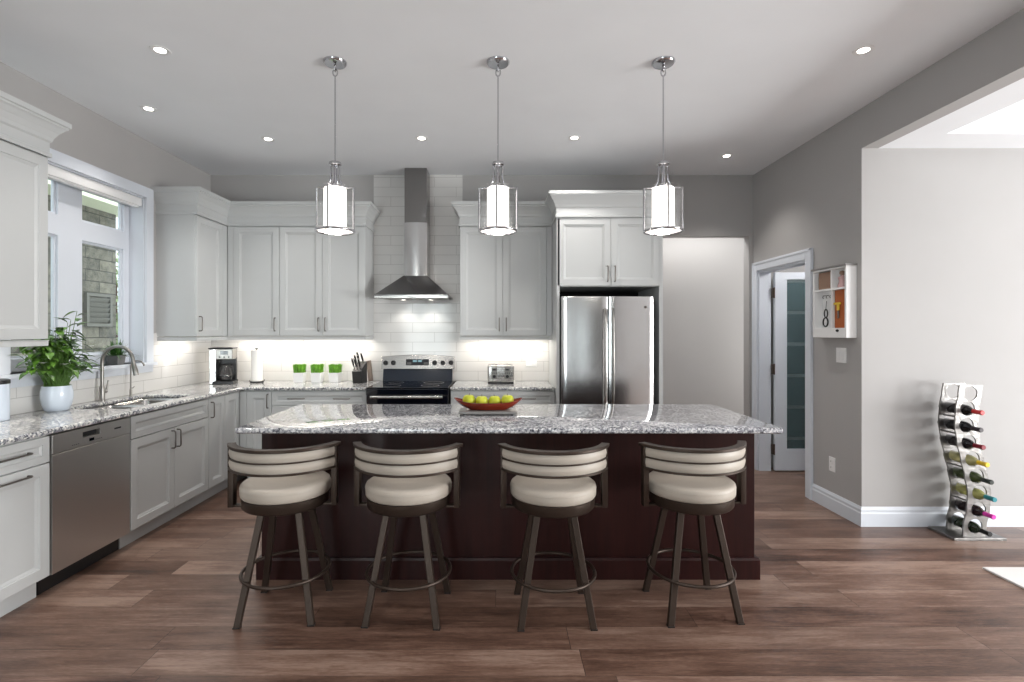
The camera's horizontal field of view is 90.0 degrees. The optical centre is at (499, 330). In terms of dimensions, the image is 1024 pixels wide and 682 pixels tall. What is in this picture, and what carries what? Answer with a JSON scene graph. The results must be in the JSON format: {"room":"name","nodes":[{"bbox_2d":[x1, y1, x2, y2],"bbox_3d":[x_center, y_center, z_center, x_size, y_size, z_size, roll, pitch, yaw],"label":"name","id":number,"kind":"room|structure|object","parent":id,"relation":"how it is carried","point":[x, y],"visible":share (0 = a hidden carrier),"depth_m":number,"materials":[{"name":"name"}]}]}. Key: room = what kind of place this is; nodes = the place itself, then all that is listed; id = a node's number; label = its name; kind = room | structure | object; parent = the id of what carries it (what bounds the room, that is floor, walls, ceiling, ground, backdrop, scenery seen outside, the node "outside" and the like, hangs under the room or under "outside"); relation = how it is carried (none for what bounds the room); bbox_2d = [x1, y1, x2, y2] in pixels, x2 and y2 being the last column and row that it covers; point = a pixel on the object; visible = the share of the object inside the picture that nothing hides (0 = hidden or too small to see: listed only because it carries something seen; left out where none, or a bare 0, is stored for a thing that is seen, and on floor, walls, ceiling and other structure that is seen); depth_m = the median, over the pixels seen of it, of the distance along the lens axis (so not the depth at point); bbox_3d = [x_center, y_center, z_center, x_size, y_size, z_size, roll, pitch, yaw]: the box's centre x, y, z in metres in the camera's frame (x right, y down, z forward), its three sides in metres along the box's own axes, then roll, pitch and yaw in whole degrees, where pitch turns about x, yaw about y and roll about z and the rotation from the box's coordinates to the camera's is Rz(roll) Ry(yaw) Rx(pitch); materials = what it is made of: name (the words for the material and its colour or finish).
{"room":"kitchen","nodes":[
{"label":"kitchen","id":0,"kind":"room"},
{"bbox_2d":[0,62,210,415],"bbox_3d":[-3.150,-0.102,0.685,0.200,3.085,9.670,0,0,0],"label":"wall","id":1,"kind":"structure","parent":0,"point":[93,139],"depth_m":3.96,"materials":[{"name":"paint"}]},
{"bbox_2d":[0,90,71,346],"bbox_3d":[-2.832,-0.586,2.628,0.436,1.348,0.996,0,0,0],"label":"upper cabinet","id":2,"kind":"object","parent":1,"relation":"attached to","point":[27,132],"visible":1,"depth_m":2.90,"materials":[{"name":"paint"}]},
{"bbox_2d":[0,148,157,387],"bbox_3d":[-3.125,-0.439,3.780,0.250,1.588,1.420,0,0,0],"label":"window","id":3,"kind":"structure","parent":1,"relation":"in","point":[133,240],"depth_m":4.00,"materials":[{"name":"paint"}]},
{"bbox_2d":[48,164,141,207],"bbox_3d":[-3.090,-1.090,3.780,0.070,0.084,1.180,0,0,0],"label":"roller blind","id":4,"kind":"object","parent":3,"relation":"attached to","point":[57,174],"visible":0.67,"depth_m":3.84,"materials":[{"name":"white plastic"}]},
{"bbox_2d":[97,340,138,364],"bbox_3d":[-3.070,0.166,4.136,0.302,0.209,0.371,0,0,0],"label":"plant","id":5,"kind":"object","parent":3,"relation":"on","point":[116,357],"visible":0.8,"depth_m":4.10,"materials":[{"name":"green plant"}]},
{"bbox_2d":[10,333,210,414],"bbox_3d":[-3.046,0.273,3.796,0.008,0.505,3.192,0,0,0],"label":"tiled wall","id":6,"kind":"structure","parent":1,"relation":"attached to","point":[180,363],"depth_m":4.53,"materials":[{"name":"white tile"}]},
{"bbox_2d":[150,186,230,340],"bbox_3d":[-2.832,-0.586,4.931,0.436,1.348,0.933,0,0,0],"label":"upper cabinet","id":7,"kind":"object","parent":1,"relation":"attached to","point":[192,226],"visible":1,"depth_m":4.54,"materials":[{"name":"paint"}]},
{"bbox_2d":[211,175,804,467],"bbox_3d":[0.675,-0.102,5.460,7.850,3.085,0.120,0,0,0],"label":"wall","id":8,"kind":"structure","parent":0,"point":[715,206],"depth_m":5.40,"materials":[{"name":"paint"}]},
{"bbox_2d":[227,201,279,339],"bbox_3d":[-2.444,-0.586,5.186,0.528,1.348,0.424,0,0,0],"label":"upper cabinet","id":9,"kind":"object","parent":8,"relation":"attached to","point":[253,229],"visible":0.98,"depth_m":5.05,"materials":[{"name":"paint"}]},
{"bbox_2d":[276,201,380,339],"bbox_3d":[-1.717,-0.586,5.186,0.926,1.348,0.424,0,0,0],"label":"upper cabinet","id":10,"kind":"object","parent":8,"relation":"attached to","point":[326,282],"visible":0.95,"depth_m":5.06,"materials":[{"name":"paint"}]},
{"bbox_2d":[211,175,548,380],"bbox_3d":[-1.268,-0.560,5.396,3.565,2.170,0.008,0,0,0],"label":"tiled wall","id":11,"kind":"structure","parent":8,"relation":"attached to","point":[401,327],"depth_m":5.39,"materials":[{"name":"white tile"}]},
{"bbox_2d":[374,168,452,299],"bbox_3d":[-0.850,-0.979,5.139,0.712,1.329,0.506,0,0,0],"label":"range hood","id":12,"kind":"object","parent":11,"relation":"attached to","point":[416,283],"visible":1,"depth_m":5.15,"materials":[{"name":"silver metal"}]},
{"bbox_2d":[526,360,536,366],"bbox_3d":[0.330,0.340,5.388,0.116,0.072,0.009,0,0,0],"label":"wall outlet","id":13,"kind":"object","parent":11,"relation":"attached to","point":[529,363],"visible":1,"depth_m":5.39,"materials":[{"name":"white plastic"}]},
{"bbox_2d":[452,201,551,339],"bbox_3d":[0.021,-0.586,5.186,0.983,1.348,0.424,0,0,0],"label":"upper cabinet","id":14,"kind":"object","parent":8,"relation":"attached to","point":[506,281],"visible":0.91,"depth_m":5.05,"materials":[{"name":"paint"}]},
{"bbox_2d":[0,0,1023,174],"bbox_3d":[-0.230,-1.705,0.685,6.040,0.120,9.670,0,0,0],"label":"ceiling","id":15,"kind":"structure","parent":0,"point":[753,81],"depth_m":3.26,"materials":[{"name":"paint"}]},
{"bbox_2d":[140,105,157,111],"bbox_3d":[-2.600,-1.643,3.790,0.112,0.004,0.112,0,0,0],"label":"recessed light","id":16,"kind":"object","parent":15,"relation":"in","point":[143,107],"visible":1,"depth_m":3.78,"materials":[{"name":"white plastic"}]},
{"bbox_2d":[149,45,171,55],"bbox_3d":[-1.990,-1.643,3.000,0.112,0.004,0.112,0,0,0],"label":"recessed light","id":17,"kind":"object","parent":15,"relation":"in","point":[157,49],"visible":1,"depth_m":3.00,"materials":[{"name":"white plastic"}]},
{"bbox_2d":[314,56,355,235],"bbox_3d":[-1.008,-1.124,3.130,0.243,1.042,0.244,0,0,0],"label":"pendant light","id":18,"kind":"object","parent":15,"relation":"hanging from","point":[334,194],"visible":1,"depth_m":3.10,"materials":[{"name":"white glass"}]},
{"bbox_2d":[319,226,350,232],"bbox_3d":[-1.008,-0.620,3.130,0.216,0.004,0.216,0,0,0],"label":"diffuser","id":19,"kind":"object","parent":18,"relation":"attached to","point":[322,229],"depth_m":3.12,"materials":[{"name":"white glass"}]},
{"bbox_2d":[333,165,339,185],"bbox_3d":[-1.008,-0.942,3.130,0.052,0.143,0.052,0,0,0],"label":"socket","id":20,"kind":"object","parent":18,"relation":"attached to","point":[336,168],"depth_m":3.12,"materials":[{"name":"silver metal"}]},
{"bbox_2d":[415,136,427,140],"bbox_3d":[-0.669,-1.643,4.370,0.112,0.004,0.112,0,0,0],"label":"recessed light","id":21,"kind":"object","parent":15,"relation":"in","point":[420,138],"visible":1,"depth_m":4.37,"materials":[{"name":"white plastic"}]},
{"bbox_2d":[478,56,517,235],"bbox_3d":[-0.012,-1.124,3.130,0.243,1.042,0.244,0,0,0],"label":"pendant light","id":22,"kind":"object","parent":15,"relation":"hanging from","point":[497,195],"visible":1,"depth_m":3.10,"materials":[{"name":"white glass"}]},
{"bbox_2d":[494,166,501,184],"bbox_3d":[-0.012,-0.942,3.130,0.052,0.143,0.052,0,0,0],"label":"socket","id":23,"kind":"object","parent":22,"relation":"attached to","point":[497,167],"depth_m":3.13,"materials":[{"name":"silver metal"}]},
{"bbox_2d":[482,226,513,232],"bbox_3d":[-0.012,-0.620,3.130,0.216,0.004,0.216,0,0,0],"label":"diffuser","id":24,"kind":"object","parent":22,"relation":"attached to","point":[488,229],"depth_m":3.12,"materials":[{"name":"white glass"}]},
{"bbox_2d":[568,135,580,140],"bbox_3d":[0.634,-1.643,4.360,0.112,0.004,0.112,0,0,0],"label":"recessed light","id":25,"kind":"object","parent":15,"relation":"in","point":[574,137],"visible":1,"depth_m":4.35,"materials":[{"name":"white plastic"}]},
{"bbox_2d":[643,56,683,235],"bbox_3d":[0.998,-1.124,3.130,0.243,1.042,0.244,0,0,0],"label":"pendant light","id":26,"kind":"object","parent":15,"relation":"hanging from","point":[663,195],"visible":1,"depth_m":3.10,"materials":[{"name":"white glass"}]},
{"bbox_2d":[659,165,664,185],"bbox_3d":[0.998,-0.942,3.130,0.052,0.143,0.052,0,0,0],"label":"socket","id":27,"kind":"object","parent":26,"relation":"attached to","point":[662,166],"depth_m":3.12,"materials":[{"name":"silver metal"}]},
{"bbox_2d":[647,226,679,232],"bbox_3d":[0.998,-0.620,3.130,0.216,0.004,0.216,0,0,0],"label":"diffuser","id":28,"kind":"object","parent":26,"relation":"attached to","point":[654,229],"depth_m":3.12,"materials":[{"name":"white glass"}]},
{"bbox_2d":[852,45,874,55],"bbox_3d":[2.130,-1.643,3.000,0.112,0.004,0.112,0,0,0],"label":"recessed light","id":29,"kind":"object","parent":15,"relation":"in","point":[866,49],"visible":1,"depth_m":3.00,"materials":[{"name":"white plastic"}]},
{"bbox_2d":[0,468,1023,681],"bbox_3d":[2.125,1.490,1.025,10.850,0.100,10.350,0,0,0],"label":"floor","id":30,"kind":"structure","parent":0,"point":[834,598],"depth_m":2.56,"materials":[{"name":"brown wood"}]},
{"bbox_2d":[0,435,48,616],"bbox_3d":[-2.725,0.998,2.543,0.646,0.884,0.460,0,0,0],"label":"base cabinet","id":31,"kind":"object","parent":30,"relation":"on","point":[24,469],"visible":0.99,"depth_m":2.63,"materials":[{"name":"paint"}]},
{"bbox_2d":[0,381,379,445],"bbox_3d":[-2.144,0.540,3.841,1.796,0.030,3.101,0,0,0],"label":"countertop","id":32,"kind":"structure","parent":31,"relation":"on","point":[20,427],"depth_m":3.62,"materials":[{"name":"stone"}]},
{"bbox_2d":[0,378,10,421],"bbox_3d":[-2.957,0.404,2.990,0.146,0.243,0.146,0,0,0],"label":"canister","id":33,"kind":"object","parent":32,"relation":"on","point":[4,382],"visible":1,"depth_m":2.99,"materials":[{"name":"white ceramic"}]},
{"bbox_2d":[9,311,102,411],"bbox_3d":[-2.872,0.195,3.369,0.362,0.660,0.540,0,0,0],"label":"potted plant","id":34,"kind":"object","parent":32,"relation":"on","point":[57,394],"visible":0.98,"depth_m":3.32,"materials":[{"name":"green plant"}]},
{"bbox_2d":[98,345,138,400],"bbox_3d":[-2.861,0.314,3.857,0.298,0.422,0.083,0,0,0],"label":"faucet","id":35,"kind":"object","parent":32,"relation":"on","point":[102,390],"visible":1,"depth_m":3.83,"materials":[{"name":"silver metal"}]},
{"bbox_2d":[129,360,144,395],"bbox_3d":[-2.934,0.379,4.154,0.127,0.291,0.054,0,0,0],"label":"filter faucet","id":36,"kind":"object","parent":32,"relation":"on","point":[131,387],"visible":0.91,"depth_m":4.13,"materials":[{"name":"silver metal"}]},
{"bbox_2d":[92,398,188,439],"bbox_3d":[-2.730,0.655,3.840,0.392,0.200,0.748,0,0,0],"label":"sink","id":37,"kind":"object","parent":32,"relation":"in","point":[125,405],"visible":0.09,"depth_m":4.02,"materials":[{"name":"silver metal"}]},
{"bbox_2d":[208,347,237,384],"bbox_3d":[-2.763,0.345,5.115,0.226,0.360,0.224,0,0,-16],"label":"coffee maker","id":38,"kind":"object","parent":32,"relation":"on","point":[222,360],"visible":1,"depth_m":5.04,"materials":[{"name":"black plastic"}]},
{"bbox_2d":[249,347,264,382],"bbox_3d":[-2.461,0.346,5.200,0.150,0.358,0.146,0,0,0],"label":"paper towel holder","id":39,"kind":"object","parent":32,"relation":"on","point":[256,355],"visible":1,"depth_m":5.16,"materials":[{"name":"white paper"}]},
{"bbox_2d":[293,364,306,382],"bbox_3d":[-2.056,0.432,5.255,0.117,0.186,0.119,0,0,-4],"label":"pot","id":40,"kind":"object","parent":32,"relation":"on","point":[299,375],"visible":1,"depth_m":5.21,"materials":[{"name":"white ceramic"}]},
{"bbox_2d":[310,364,323,382],"bbox_3d":[-1.876,0.432,5.255,0.117,0.186,0.119,0,0,1],"label":"pot","id":41,"kind":"object","parent":32,"relation":"on","point":[317,371],"visible":1,"depth_m":5.21,"materials":[{"name":"white ceramic"}]},
{"bbox_2d":[328,364,342,382],"bbox_3d":[-1.691,0.432,5.255,0.117,0.186,0.119,0,0,6],"label":"pot","id":42,"kind":"object","parent":32,"relation":"on","point":[335,372],"visible":1,"depth_m":5.21,"materials":[{"name":"white ceramic"}]},
{"bbox_2d":[352,361,366,382],"bbox_3d":[-1.422,0.418,5.186,0.100,0.213,0.149,0,0,8],"label":"knife block","id":43,"kind":"object","parent":32,"relation":"on","point":[358,376],"visible":0.92,"depth_m":5.13,"materials":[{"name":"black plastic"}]},
{"bbox_2d":[367,360,372,380],"bbox_3d":[-1.359,0.416,5.341,0.045,0.219,0.106,0,0,-33],"label":"cutting board","id":44,"kind":"object","parent":32,"relation":"on","point":[369,366],"visible":0.81,"depth_m":5.33,"materials":[{"name":"beige wood"}]},
{"bbox_2d":[36,417,129,594],"bbox_3d":[-2.741,0.998,3.078,0.610,0.878,0.595,0,0,0],"label":"dishwasher","id":45,"kind":"object","parent":30,"relation":"on","point":[89,466],"visible":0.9,"depth_m":3.03,"materials":[{"name":"silver metal"}]},
{"bbox_2d":[119,398,207,548],"bbox_3d":[-2.725,0.998,3.832,0.646,0.884,0.900,0,0,0],"label":"base cabinet","id":46,"kind":"object","parent":30,"relation":"on","point":[169,467],"visible":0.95,"depth_m":3.76,"materials":[{"name":"paint"}]},
{"bbox_2d":[200,395,224,502],"bbox_3d":[-2.725,0.998,4.410,0.646,0.884,0.254,0,0,0],"label":"base cabinet","id":47,"kind":"object","parent":30,"relation":"on","point":[216,405],"visible":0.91,"depth_m":4.42,"materials":[{"name":"paint"}]},
{"bbox_2d":[217,390,245,492],"bbox_3d":[-2.743,0.998,4.964,0.611,0.884,0.852,0,0,0],"label":"base cabinet","id":48,"kind":"object","parent":30,"relation":"on","point":[232,400],"visible":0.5,"depth_m":4.67,"materials":[{"name":"paint"}]},
{"bbox_2d":[240,390,272,478],"bbox_3d":[-2.287,0.998,5.077,0.298,0.884,0.643,0,0,0],"label":"base cabinet","id":49,"kind":"object","parent":30,"relation":"on","point":[255,405],"visible":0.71,"depth_m":4.79,"materials":[{"name":"paint"}]},
{"bbox_2d":[227,441,340,629],"bbox_3d":[-1.112,1.006,2.664,0.571,0.868,0.450,0,0,-4],"label":"bar stool","id":50,"kind":"object","parent":30,"relation":"on","point":[290,481],"visible":1,"depth_m":2.52,"materials":[{"name":"beige leather"}]},
{"bbox_2d":[272,390,366,414],"bbox_3d":[-1.692,0.998,5.077,0.888,0.884,0.643,0,0,0],"label":"base cabinet","id":51,"kind":"object","parent":30,"relation":"on","point":[282,400],"visible":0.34,"depth_m":4.79,"materials":[{"name":"paint"}]},
{"bbox_2d":[353,441,462,630],"bbox_3d":[-0.472,1.006,2.652,0.571,0.868,0.450,0,0,3],"label":"bar stool","id":52,"kind":"object","parent":30,"relation":"on","point":[403,483],"visible":1,"depth_m":2.50,"materials":[{"name":"beige leather"}]},
{"bbox_2d":[366,355,454,403],"bbox_3d":[-0.856,0.844,5.025,0.758,1.192,0.722,0,0,0],"label":"range","id":53,"kind":"object","parent":30,"relation":"on","point":[407,379],"visible":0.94,"depth_m":5.27,"materials":[{"name":"black metal"}]},
{"bbox_2d":[366,381,453,388],"bbox_3d":[-0.856,0.527,5.032,0.758,0.016,0.620,0,0,0],"label":"cooktop","id":54,"kind":"object","parent":53,"relation":"in","point":[382,384],"depth_m":4.88,"materials":[{"name":"black glass"}]},
{"bbox_2d":[451,390,554,403],"bbox_3d":[0.025,0.998,5.077,0.974,0.884,0.643,0,0,0],"label":"base cabinet","id":55,"kind":"object","parent":30,"relation":"on","point":[528,396],"visible":0.18,"depth_m":4.79,"materials":[{"name":"paint"}]},
{"bbox_2d":[450,381,554,389],"bbox_3d":[0.022,0.540,5.080,0.977,0.030,0.623,0,0,0],"label":"countertop","id":56,"kind":"structure","parent":55,"relation":"on","point":[458,385],"depth_m":4.84,"materials":[{"name":"stone"}]},
{"bbox_2d":[488,364,513,383],"bbox_3d":[0.008,0.431,5.178,0.264,0.188,0.244,0,0,0],"label":"toaster","id":57,"kind":"object","parent":56,"relation":"on","point":[497,373],"visible":1,"depth_m":5.08,"materials":[{"name":"silver metal"}]},
{"bbox_2d":[256,434,759,579],"bbox_3d":[0.047,0.998,3.307,2.918,0.884,0.687,0,0,0],"label":"kitchen island","id":58,"kind":"object","parent":30,"relation":"on","point":[481,540],"visible":0.49,"depth_m":2.98,"materials":[{"name":"brown wood"}]},
{"bbox_2d":[235,404,782,433],"bbox_3d":[0.050,0.540,3.219,2.973,0.030,0.922,0,0,0],"label":"island countertop","id":59,"kind":"structure","parent":58,"relation":"on","point":[302,418],"depth_m":3.00,"materials":[{"name":"stone"}]},
{"bbox_2d":[459,408,516,414],"bbox_3d":[-0.075,0.512,3.255,0.364,0.026,0.170,0,0,0],"label":"trivet","id":60,"kind":"object","parent":59,"relation":"on","point":[463,411],"visible":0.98,"depth_m":3.17,"materials":[{"name":"stone"}]},
{"bbox_2d":[454,397,521,410],"bbox_3d":[-0.075,0.461,3.255,0.437,0.077,0.180,0,0,0],"label":"fruit bowl","id":61,"kind":"object","parent":60,"relation":"on","point":[488,406],"visible":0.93,"depth_m":3.20,"materials":[{"name":"red wood"}]},
{"bbox_2d":[463,393,474,402],"bbox_3d":[-0.198,0.439,3.259,0.081,0.085,0.081,0,0,0],"label":"apple","id":62,"kind":"object","parent":61,"relation":"in","point":[469,398],"visible":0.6,"depth_m":3.23,"materials":[{"name":"food"}]},
{"bbox_2d":[475,396,487,402],"bbox_3d":[-0.116,0.445,3.251,0.081,0.085,0.081,0,0,20],"label":"apple","id":63,"kind":"object","parent":61,"relation":"in","point":[480,399],"visible":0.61,"depth_m":3.22,"materials":[{"name":"food"}]},
{"bbox_2d":[488,395,500,402],"bbox_3d":[-0.034,0.445,3.258,0.081,0.085,0.081,0,0,30],"label":"apple","id":64,"kind":"object","parent":61,"relation":"in","point":[493,399],"visible":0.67,"depth_m":3.23,"materials":[{"name":"food"}]},
{"bbox_2d":[501,394,513,402],"bbox_3d":[0.048,0.439,3.253,0.081,0.085,0.081,0,0,40],"label":"apple","id":65,"kind":"object","parent":61,"relation":"in","point":[507,398],"visible":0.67,"depth_m":3.22,"materials":[{"name":"food"}]},
{"bbox_2d":[498,443,608,631],"bbox_3d":[0.273,1.006,2.637,0.571,0.868,0.450,0,0,-1],"label":"bar stool","id":66,"kind":"object","parent":30,"relation":"on","point":[557,484],"visible":1,"depth_m":2.49,"materials":[{"name":"beige leather"}]},
{"bbox_2d":[545,190,662,403],"bbox_3d":[1.000,0.090,4.990,1.119,2.700,0.813,0,0,0],"label":"tall cabinet","id":67,"kind":"object","parent":30,"relation":"on","point":[600,247],"visible":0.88,"depth_m":4.66,"materials":[{"name":"paint"}]},
{"bbox_2d":[560,296,653,403],"bbox_3d":[0.973,0.564,4.942,0.840,1.752,0.805,0,0,0],"label":"refrigerator","id":68,"kind":"object","parent":30,"relation":"on","point":[607,343],"visible":0.48,"depth_m":4.61,"materials":[{"name":"silver metal"}]},
{"bbox_2d":[639,440,746,627],"bbox_3d":[0.995,1.006,2.677,0.571,0.868,0.450,0,0,-4],"label":"bar stool","id":69,"kind":"object","parent":30,"relation":"on","point":[690,481],"visible":1,"depth_m":2.54,"materials":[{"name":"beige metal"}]},
{"bbox_2d":[928,383,1006,540],"bbox_3d":[3.295,0.907,3.620,0.360,1.066,0.220,0,0,0],"label":"wine rack","id":70,"kind":"object","parent":30,"relation":"on","point":[955,533],"visible":0.91,"depth_m":3.54,"materials":[{"name":"metal"}]},
{"bbox_2d":[937,418,983,432],"bbox_3d":[3.230,0.665,3.588,0.075,0.074,0.309,0,0,0],"label":"wine bottle","id":71,"kind":"object","parent":70,"relation":"in","point":[964,426],"visible":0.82,"depth_m":3.55,"materials":[{"name":"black glass"}]},
{"bbox_2d":[938,401,984,414],"bbox_3d":[3.238,0.549,3.588,0.075,0.074,0.309,0,0,0],"label":"wine bottle","id":72,"kind":"object","parent":70,"relation":"in","point":[949,407],"visible":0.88,"depth_m":3.55,"materials":[{"name":"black glass"}]},
{"bbox_2d":[945,434,985,449],"bbox_3d":[3.246,0.782,3.588,0.075,0.074,0.309,0,0,0],"label":"wine bottle","id":73,"kind":"object","parent":70,"relation":"in","point":[967,443],"visible":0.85,"depth_m":3.55,"materials":[{"name":"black glass"}]},
{"bbox_2d":[943,450,989,466],"bbox_3d":[3.272,0.899,3.588,0.075,0.074,0.309,0,0,0],"label":"wine bottle","id":74,"kind":"object","parent":70,"relation":"in","point":[971,460],"visible":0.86,"depth_m":3.55,"materials":[{"name":"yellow glass"}]},
{"bbox_2d":[951,514,992,536],"bbox_3d":[3.290,1.365,3.588,0.075,0.074,0.309,0,0,0],"label":"wine bottle","id":75,"kind":"object","parent":70,"relation":"in","point":[973,527],"visible":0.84,"depth_m":3.55,"materials":[{"name":"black glass"}]},
{"bbox_2d":[953,466,993,484],"bbox_3d":[3.300,1.016,3.588,0.075,0.074,0.309,0,0,0],"label":"wine bottle","id":76,"kind":"object","parent":70,"relation":"in","point":[975,477],"visible":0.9,"depth_m":3.55,"materials":[{"name":"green glass"}]},
{"bbox_2d":[955,498,995,519],"bbox_3d":[3.314,1.250,3.588,0.075,0.074,0.309,0,0,0],"label":"wine bottle","id":77,"kind":"object","parent":70,"relation":"in","point":[960,504],"visible":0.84,"depth_m":3.55,"materials":[{"name":"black glass"}]},
{"bbox_2d":[956,482,996,501],"bbox_3d":[3.321,1.133,3.588,0.075,0.074,0.309,0,0,0],"label":"wine bottle","id":78,"kind":"object","parent":70,"relation":"in","point":[977,493],"visible":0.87,"depth_m":3.55,"materials":[{"name":"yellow glass"}]},
{"bbox_2d":[983,567,1023,588],"bbox_3d":[4.160,1.434,1.850,2.480,0.012,2.500,0,0,0],"label":"area rug","id":79,"kind":"object","parent":30,"relation":"on","point":[1014,575],"visible":1,"depth_m":3.02,"materials":[{"name":"fabric"}]},
{"bbox_2d":[663,238,743,414],"bbox_3d":[2.400,0.065,6.110,4.400,2.750,0.120,0,0,0],"label":"wall","id":80,"kind":"structure","parent":0,"point":[703,278],"depth_m":6.05,"materials":[{"name":"paint"}]},
{"bbox_2d":[753,8,1023,500],"bbox_3d":[2.730,-0.102,0.625,0.120,3.085,9.550,0,0,0],"label":"wall","id":81,"kind":"structure","parent":0,"point":[802,199],"depth_m":4.05,"materials":[{"name":"paint"}]},
{"bbox_2d":[752,248,812,499],"bbox_3d":[3.122,0.365,4.870,0.956,2.150,1.020,0,0,0],"label":"door","id":82,"kind":"structure","parent":81,"relation":"in","point":[791,293],"depth_m":5.25,"materials":[{"name":"paint"}]},
{"bbox_2d":[829,456,834,472],"bbox_3d":[2.665,1.070,4.110,0.011,0.116,0.072,0,0,0],"label":"wall outlet","id":83,"kind":"object","parent":81,"relation":"attached to","point":[831,459],"visible":1,"depth_m":4.10,"materials":[{"name":"white plastic"}]},
{"bbox_2d":[811,263,857,337],"bbox_3d":[2.621,-0.228,4.035,0.098,0.559,0.426,0,0,0],"label":"wall organizer","id":84,"kind":"object","parent":81,"relation":"attached to","point":[820,297],"visible":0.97,"depth_m":4.00,"materials":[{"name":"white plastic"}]},
{"bbox_2d":[819,271,830,289],"bbox_3d":[2.627,-0.403,4.112,0.043,0.135,0.145,0,0,0],"label":"paper stack","id":85,"kind":"object","parent":84,"relation":"on","point":[824,278],"visible":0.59,"depth_m":4.10,"materials":[{"name":"brown paper"}]},
{"bbox_2d":[822,301,828,326],"bbox_3d":[2.627,-0.136,4.128,0.016,0.211,0.072,0,0,0],"label":"ring","id":86,"kind":"object","parent":84,"relation":"hanging from","point":[825,317],"visible":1,"depth_m":4.13,"materials":[{"name":"black metal"}]},
{"bbox_2d":[815,287,844,291],"bbox_3d":[2.630,-0.327,4.035,0.072,0.014,0.370,0,0,0],"label":"shelf","id":87,"kind":"object","parent":84,"relation":"attached to","point":[832,289],"depth_m":4.04,"materials":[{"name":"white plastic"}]},
{"bbox_2d":[835,289,844,327],"bbox_3d":[2.615,-0.170,3.922,0.009,0.292,0.140,0,0,0],"label":"cork board","id":88,"kind":"object","parent":84,"relation":"in","point":[839,294],"visible":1,"depth_m":3.92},
{"bbox_2d":[837,270,844,286],"bbox_3d":[2.628,-0.400,3.930,0.064,0.130,0.064,0,0,0],"label":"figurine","id":89,"kind":"object","parent":84,"relation":"in","point":[841,278],"visible":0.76,"depth_m":3.92,"materials":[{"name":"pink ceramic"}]},
{"bbox_2d":[836,348,846,362],"bbox_3d":[2.664,0.190,4.000,0.011,0.116,0.116,0,0,0],"label":"light switch","id":90,"kind":"object","parent":81,"relation":"attached to","point":[841,353],"visible":1,"depth_m":3.99,"materials":[{"name":"white plastic"}]},
{"bbox_2d":[851,148,1023,506],"bbox_3d":[5.035,0.045,3.840,4.730,2.789,0.120,0,0,0],"label":"wall","id":91,"kind":"structure","parent":0,"point":[937,234],"depth_m":3.78,"materials":[{"name":"paint"}]},
{"bbox_2d":[812,483,1023,526],"bbox_3d":[5.027,1.369,4.062,4.746,0.143,0.596,0,0,0],"label":"baseboard","id":92,"kind":"structure","parent":91,"relation":"attached to","point":[861,516],"depth_m":3.77,"materials":[{"name":"paint"}]},
{"bbox_2d":[880,78,1023,147],"bbox_3d":[5.095,-1.429,-0.125,4.610,0.161,8.050,0,0,0],"label":"ceiling","id":93,"kind":"structure","parent":0,"point":[982,123],"depth_m":3.50,"materials":[{"name":"paint"}]},
{"bbox_2d":[1002,100,1023,109],"bbox_3d":[4.978,-1.560,1.000,3.885,0.100,5.040,0,0,0],"label":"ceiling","id":94,"kind":"structure","parent":0,"point":[1019,105],"depth_m":3.50,"materials":[{"name":"paint"}]},
{"label":"outside","id":95,"kind":"structure","parent":0,"visible":0},
{"bbox_3d":[-6.135,1.765,6.000,5.730,0.050,12.000,0,0,0],"label":"ground","id":96,"kind":"structure","parent":95,"visible":0},
{"bbox_2d":[11,195,115,355],"bbox_3d":[-5.500,0.055,4.100,0.200,3.370,6.200,0,0,0],"label":"wall","id":97,"kind":"structure","parent":96,"relation":"on","point":[98,263],"depth_m":6.85,"materials":[{"name":"grey stone"}]},
{"bbox_2d":[48,180,117,216],"bbox_3d":[-5.350,-1.720,4.175,0.700,0.180,6.350,0,0,0],"label":"soffit","id":98,"kind":"structure","parent":97,"relation":"attached to","point":[90,200],"depth_m":6.55,"materials":[{"name":"paint"}]},
{"bbox_2d":[84,292,112,326],"bbox_3d":[-5.378,-0.280,6.860,0.045,0.440,0.440,0,0,0],"label":"air vent","id":99,"kind":"object","parent":97,"relation":"in","point":[104,306],"visible":0.98,"depth_m":6.85,"materials":[{"name":"white plastic"}]},
{"bbox_2d":[116,228,117,344],"bbox_3d":[-6.583,-0.032,8.677,2.082,3.549,2.140,0,0,-5],"label":"shrub","id":100,"kind":"object","parent":96,"relation":"on","point":[117,228],"visible":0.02,"depth_m":8.72,"materials":[{"name":"green plant"}]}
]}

